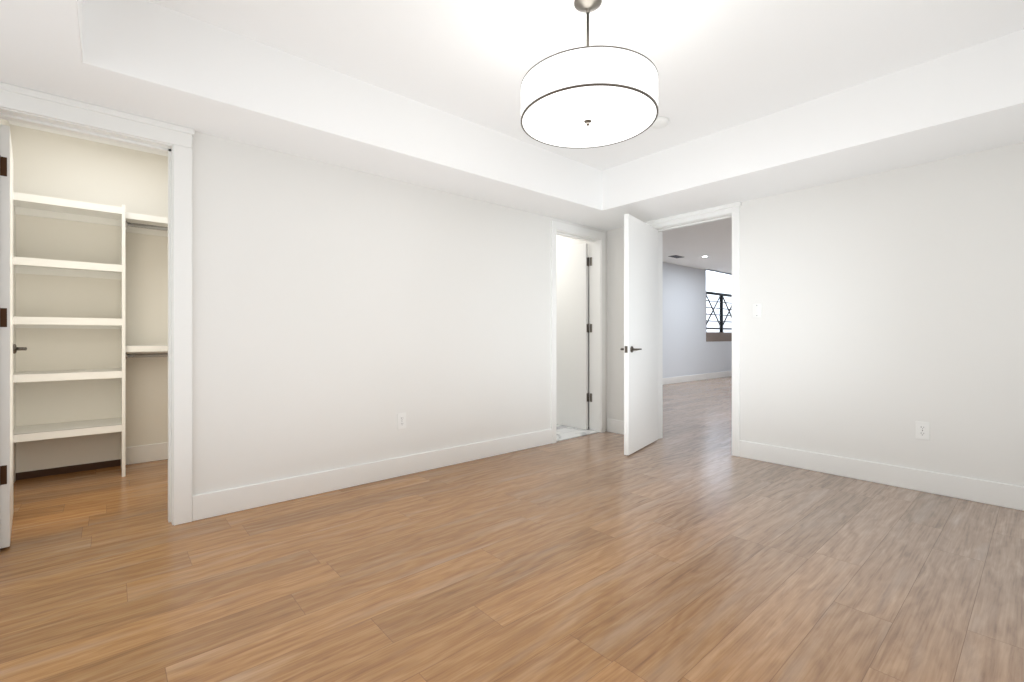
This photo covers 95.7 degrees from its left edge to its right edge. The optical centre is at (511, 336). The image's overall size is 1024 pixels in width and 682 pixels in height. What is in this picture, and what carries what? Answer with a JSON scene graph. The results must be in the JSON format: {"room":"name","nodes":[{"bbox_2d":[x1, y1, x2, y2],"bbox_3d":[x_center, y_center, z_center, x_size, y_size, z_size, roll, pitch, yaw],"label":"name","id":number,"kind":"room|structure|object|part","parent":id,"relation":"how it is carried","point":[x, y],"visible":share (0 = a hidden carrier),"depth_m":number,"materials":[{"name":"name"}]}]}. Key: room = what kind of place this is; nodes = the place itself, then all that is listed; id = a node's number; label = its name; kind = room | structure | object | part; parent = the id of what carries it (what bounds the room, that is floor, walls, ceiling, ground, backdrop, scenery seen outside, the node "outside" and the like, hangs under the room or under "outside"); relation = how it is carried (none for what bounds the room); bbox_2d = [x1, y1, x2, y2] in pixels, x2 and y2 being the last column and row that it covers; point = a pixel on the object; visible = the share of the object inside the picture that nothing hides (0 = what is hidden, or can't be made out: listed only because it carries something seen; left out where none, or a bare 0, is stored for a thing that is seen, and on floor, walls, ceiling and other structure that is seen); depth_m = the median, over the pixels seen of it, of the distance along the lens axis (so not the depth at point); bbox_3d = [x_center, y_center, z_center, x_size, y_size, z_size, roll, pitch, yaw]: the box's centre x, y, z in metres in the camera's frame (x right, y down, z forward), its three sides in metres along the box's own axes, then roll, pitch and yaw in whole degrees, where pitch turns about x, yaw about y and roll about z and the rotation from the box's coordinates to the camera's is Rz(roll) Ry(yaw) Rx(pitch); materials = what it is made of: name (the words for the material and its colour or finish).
{"room":"empty bedroom","nodes":[
{"label":"empty bedroom","id":0,"kind":"room"},
{"bbox_2d":[0,119,9,125],"bbox_3d":[-3.090,-0.330,2.640,0.140,2.700,1.560,0,0,-41],"label":"wall","id":1,"kind":"structure","parent":0,"point":[4,122],"depth_m":3.11,"materials":[{"name":"paint"}]},
{"bbox_2d":[0,124,26,548],"bbox_3d":[-2.646,-0.001,2.428,0.644,2.018,0.144,0,0,44],"label":"closet door","id":2,"kind":"structure","parent":1,"relation":"in","point":[8,348],"depth_m":2.21,"materials":[{"name":"paint"}]},
{"bbox_3d":[-2.813,0.070,2.589,0.178,0.056,0.144,0,0,44],"label":"handle","id":3,"kind":"part","parent":2,"relation":"part of","materials":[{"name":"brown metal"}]},
{"bbox_2d":[10,124,167,472],"bbox_3d":[-2.942,-0.330,3.895,2.010,2.700,0.140,0,0,-41],"label":"wall","id":4,"kind":"structure","parent":0,"point":[49,164],"depth_m":3.55,"materials":[{"name":"paint"}]},
{"bbox_2d":[16,442,167,479],"bbox_3d":[-2.880,0.950,3.846,1.700,0.140,0.016,0,0,-41],"label":"baseboard","id":5,"kind":"structure","parent":4,"relation":"attached to","point":[145,453],"depth_m":3.68,"materials":[{"name":"paint"}]},
{"bbox_2d":[125,212,167,358],"bbox_3d":[-2.550,-0.375,3.917,1.110,1.091,0.341,0,0,-41],"label":"closet shelf","id":6,"kind":"object","parent":4,"relation":"attached to","point":[145,224],"visible":0.15,"depth_m":3.57,"materials":[{"name":"white wood"}]},
{"bbox_2d":[192,131,606,495],"bbox_3d":[-0.394,-0.330,3.858,3.912,2.700,0.140,0,0,-41],"label":"wall","id":7,"kind":"structure","parent":0,"point":[342,317],"depth_m":3.14,"materials":[{"name":"paint"}]},
{"bbox_2d":[168,150,170,521],"bbox_3d":[-1.893,-0.005,2.562,0.012,2.050,0.040,0,0,-41],"label":"trim","id":8,"kind":"structure","parent":7,"relation":"attached to","point":[169,336],"depth_m":2.54,"materials":[{"name":"paint"}]},
{"bbox_2d":[171,145,173,524],"bbox_3d":[-1.877,-0.015,2.568,0.020,2.070,0.148,0,0,-41],"label":"trim","id":9,"kind":"structure","parent":7,"relation":"attached to","point":[172,335],"depth_m":2.51,"materials":[{"name":"paint"}]},
{"bbox_2d":[173,145,191,524],"bbox_3d":[-1.798,-0.007,2.531,0.082,2.055,0.020,0,0,-41],"label":"trim","id":10,"kind":"structure","parent":7,"relation":"attached to","point":[182,334],"depth_m":2.52,"materials":[{"name":"paint"}]},
{"bbox_2d":[192,429,551,520],"bbox_3d":[-0.697,0.950,3.491,2.840,0.140,0.016,0,0,-41],"label":"baseboard","id":11,"kind":"structure","parent":7,"relation":"attached to","point":[219,502],"depth_m":3.13,"materials":[{"name":"paint"}]},
{"bbox_2d":[397,413,405,428],"bbox_3d":[-0.808,0.620,3.399,0.070,0.115,0.009,0,0,-41],"label":"electrical outlet","id":12,"kind":"object","parent":7,"relation":"attached to","point":[401,420],"visible":1,"depth_m":3.40,"materials":[{"name":"white plastic"}]},
{"bbox_2d":[556,243,588,429],"bbox_3d":[0.592,-0.001,5.264,0.149,2.018,0.680,0,0,-42],"label":"door","id":13,"kind":"structure","parent":7,"relation":"in","point":[572,332],"depth_m":5.15,"materials":[{"name":"paint"}]},
{"bbox_2d":[551,221,604,442],"bbox_3d":[0.682,-0.043,4.687,0.810,2.125,0.020,0,0,-41],"label":"door frame","id":14,"kind":"structure","parent":7,"relation":"attached to","point":[553,329],"depth_m":4.59,"materials":[{"name":"paint"}]},
{"bbox_2d":[556,230,599,241],"bbox_3d":[0.630,-1.035,4.748,0.680,0.020,0.148,0,0,-41],"label":"trim","id":15,"kind":"structure","parent":7,"relation":"attached to","point":[572,234],"depth_m":4.72,"materials":[{"name":"paint"}]},
{"bbox_2d":[590,257,591,401],"bbox_3d":[0.852,-0.075,5.008,0.003,1.560,0.032,0,0,-41],"label":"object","id":16,"kind":"structure","parent":7,"relation":"attached to","point":[590,329],"depth_m":5.00,"materials":[{"name":"metal"}]},
{"bbox_2d":[589,239,600,432],"bbox_3d":[0.894,-0.013,4.977,0.020,2.065,0.148,0,0,-41],"label":"trim","id":17,"kind":"structure","parent":7,"relation":"attached to","point":[594,338],"depth_m":4.97,"materials":[{"name":"paint"}]},
{"bbox_2d":[0,376,1023,681],"bbox_3d":[2.081,1.070,6.447,14.200,0.100,8.600,0,0,-41],"label":"floor","id":18,"kind":"structure","parent":0,"point":[688,546],"depth_m":1.97,"materials":[{"name":"wood"}]},
{"bbox_2d":[13,192,124,483],"bbox_3d":[-3.180,0.030,3.330,0.610,1.980,0.401,0,0,-41],"label":"closet shelves","id":19,"kind":"object","parent":18,"relation":"on","point":[50,207],"visible":0.81,"depth_m":3.30,"materials":[{"name":"white wood"}]},
{"bbox_2d":[0,0,1023,230],"bbox_3d":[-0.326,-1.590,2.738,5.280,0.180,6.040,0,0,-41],"label":"ceiling","id":20,"kind":"structure","parent":0,"point":[720,65],"depth_m":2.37,"materials":[{"name":"paint"}]},
{"bbox_2d":[83,0,601,209],"bbox_3d":[-0.485,-1.321,3.061,3.456,0.358,0.003,0,0,-41],"label":"tray","id":21,"kind":"object","parent":20,"relation":"attached to","point":[147,40],"visible":0.92,"depth_m":2.50,"materials":[{"name":"white paint"}]},
{"bbox_2d":[521,0,657,148],"bbox_3d":[0.340,-1.222,2.078,0.603,0.555,0.603,0,0,-41],"label":"pendant light","id":22,"kind":"object","parent":20,"relation":"hanging from","point":[587,96],"visible":1,"depth_m":1.91,"materials":[{"name":"white fabric"}]},
{"bbox_3d":[0.340,-1.042,2.078,0.600,0.146,0.600,0,0,-41],"label":"lamp shade","id":23,"kind":"part","parent":22,"relation":"part of","materials":[{"name":"white fabric"}]},
{"bbox_2d":[522,84,656,147],"bbox_3d":[0.340,-0.968,2.078,0.588,0.004,0.588,0,0,-41],"label":"diffuser","id":24,"kind":"object","parent":22,"relation":"attached to","point":[558,116],"depth_m":2.02,"materials":[{"name":"white"}]},
{"bbox_2d":[651,117,668,128],"bbox_3d":[1.026,-1.481,3.224,0.128,0.038,0.128,0,0,-41],"label":"smoke detector","id":25,"kind":"object","parent":20,"relation":"attached to","point":[660,122],"visible":0.85,"depth_m":3.19,"materials":[{"name":"white plastic"}]},
{"bbox_2d":[602,29,1023,209],"bbox_3d":[1.696,-1.321,3.183,0.003,0.358,2.680,0,0,-41],"label":"tray","id":26,"kind":"object","parent":20,"relation":"attached to","point":[986,76],"visible":1,"depth_m":2.82,"materials":[{"name":"white paint"}]},
{"bbox_2d":[556,424,588,435],"bbox_3d":[-0.180,1.015,5.504,1.150,0.010,2.055,0,0,-41],"label":"floor","id":27,"kind":"structure","parent":0,"point":[562,430],"depth_m":4.98,"materials":[{"name":"stone"}]},
{"bbox_2d":[556,430,598,441],"bbox_3d":[0.626,1.014,4.752,0.680,0.012,0.140,0,0,-41],"label":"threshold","id":28,"kind":"structure","parent":0,"point":[573,435],"depth_m":4.76,"materials":[{"name":"stone"}]},
{"bbox_2d":[663,262,705,377],"bbox_3d":[1.567,-0.330,8.478,7.970,2.700,0.140,0,0,-41],"label":"wall","id":29,"kind":"structure","parent":0,"point":[684,320],"depth_m":10.35,"materials":[{"name":"paint"}]},
{"bbox_2d":[663,371,731,384],"bbox_3d":[2.864,0.950,9.502,8.410,0.140,0.016,0,0,-41],"label":"baseboard","id":30,"kind":"structure","parent":29,"relation":"attached to","point":[678,379],"depth_m":10.68,"materials":[{"name":"paint"}]},
{"bbox_2d":[663,218,731,274],"bbox_3d":[4.840,-1.655,7.228,8.410,0.150,6.040,0,0,-41],"label":"ceiling","id":31,"kind":"structure","parent":0,"point":[691,245],"depth_m":8.14,"materials":[{"name":"paint"}]},
{"bbox_2d":[705,269,731,274],"bbox_3d":[5.320,-2.630,11.554,2.010,2.100,0.140,0,0,-41],"label":"wall","id":32,"kind":"structure","parent":0,"point":[719,272],"depth_m":11.44,"materials":[{"name":"white paint"}]},
{"bbox_2d":[706,270,731,332],"bbox_3d":[7.299,-1.330,10.916,0.140,4.700,8.380,0,0,-41],"label":"window","id":33,"kind":"structure","parent":0,"point":[717,282],"depth_m":12.72,"materials":[{"name":"glass"}]},
{"bbox_2d":[706,341,731,372],"bbox_3d":[4.605,0.570,12.483,1.870,0.900,2.200,0,0,-41],"label":"wall","id":34,"kind":"structure","parent":0,"point":[718,356],"depth_m":11.46,"materials":[{"name":"white paint"}]},
{"bbox_2d":[706,332,731,341],"bbox_3d":[4.608,0.010,12.479,1.870,0.220,2.210,0,0,-41],"label":"trim","id":35,"kind":"structure","parent":34,"relation":"on","point":[716,336],"depth_m":11.44,"materials":[{"name":"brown wood"}]},
{"bbox_2d":[706,291,731,332],"bbox_3d":[5.292,-0.595,11.716,1.840,0.990,0.080,0,0,-41],"label":"railing","id":36,"kind":"object","parent":35,"relation":"on","point":[721,308],"depth_m":11.68,"materials":[{"name":"black metal"}]},
{"bbox_2d":[556,142,1023,486],"bbox_3d":[1.614,-0.330,4.424,0.140,2.700,6.040,0,0,-41],"label":"wall","id":37,"kind":"structure","parent":0,"point":[891,302],"depth_m":3.19,"materials":[{"name":"paint"}]},
{"bbox_2d":[607,418,623,434],"bbox_3d":[1.189,0.950,4.793,0.016,0.140,0.494,0,0,-41],"label":"baseboard","id":38,"kind":"structure","parent":37,"relation":"attached to","point":[615,426],"depth_m":4.89,"materials":[{"name":"paint"}]},
{"bbox_2d":[620,214,657,454],"bbox_3d":[1.188,-0.016,4.235,0.149,2.048,0.748,0,0,36],"label":"room door","id":39,"kind":"structure","parent":37,"relation":"in","point":[640,348],"depth_m":4.15,"materials":[{"name":"paint"}]},
{"bbox_3d":[1.021,0.110,4.004,0.149,0.056,0.178,0,0,36],"label":"handle","id":40,"kind":"part","parent":39,"relation":"part of","materials":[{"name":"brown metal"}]},
{"bbox_2d":[658,231,661,438],"bbox_3d":[1.446,-0.028,4.616,0.148,2.095,0.020,0,0,-41],"label":"trim","id":41,"kind":"structure","parent":37,"relation":"attached to","point":[659,335],"depth_m":4.62,"materials":[{"name":"paint"}]},
{"bbox_2d":[662,231,662,437],"bbox_3d":[1.490,-0.020,4.688,0.020,2.080,0.060,0,0,-41],"label":"door frame","id":42,"kind":"structure","parent":37,"relation":"attached to","point":[662,334],"depth_m":4.67,"materials":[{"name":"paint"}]},
{"bbox_2d":[645,202,740,456],"bbox_3d":[1.635,-0.060,4.267,0.034,2.160,0.915,0,0,-41],"label":"door frame","id":43,"kind":"structure","parent":37,"relation":"attached to","point":[735,330],"depth_m":3.96,"materials":[{"name":"paint"}]},
{"bbox_2d":[752,303,761,317],"bbox_3d":[2.026,-0.215,3.834,0.012,0.115,0.070,0,0,-41],"label":"light switch","id":44,"kind":"object","parent":37,"relation":"attached to","point":[756,310],"visible":1,"depth_m":3.83,"materials":[{"name":"white plastic"}]},
{"bbox_2d":[739,440,1023,510],"bbox_3d":[2.688,0.950,3.069,0.016,0.140,2.305,0,0,-41],"label":"baseboard","id":45,"kind":"structure","parent":37,"relation":"attached to","point":[988,492],"depth_m":3.15,"materials":[{"name":"paint"}]},
{"bbox_2d":[916,421,929,439],"bbox_3d":[2.705,0.620,3.054,0.009,0.115,0.070,0,0,-41],"label":"electrical outlet","id":46,"kind":"object","parent":37,"relation":"attached to","point":[922,430],"visible":1,"depth_m":3.05,"materials":[{"name":"white plastic"}]},
{"bbox_3d":[-2.130,-1.365,2.349,0.688,0.630,0.140,0,0,-41],"label":"wall","id":47,"kind":"structure","parent":0,"visible":0},
{"bbox_2d":[0,107,171,153],"bbox_3d":[-2.130,-1.040,2.349,0.648,0.020,0.148,0,0,-41],"label":"trim","id":48,"kind":"structure","parent":47,"relation":"attached to","point":[74,126],"depth_m":2.29,"materials":[{"name":"paint"}]},
{"bbox_2d":[0,82,194,147],"bbox_3d":[-2.077,-1.087,2.289,0.822,0.105,0.020,0,0,-41],"label":"trim","id":49,"kind":"structure","parent":47,"relation":"attached to","point":[42,107],"depth_m":2.28,"materials":[{"name":"paint"}]},
{"bbox_3d":[1.701,-1.377,4.324,0.140,0.605,0.795,0,0,-41],"label":"wall","id":50,"kind":"structure","parent":0,"visible":0},
{"bbox_2d":[655,213,731,231],"bbox_3d":[1.700,-1.065,4.324,0.148,0.020,0.755,0,0,-41],"label":"trim","id":51,"kind":"structure","parent":50,"relation":"attached to","point":[721,216],"depth_m":4.25,"materials":[{"name":"paint"}]}
]}

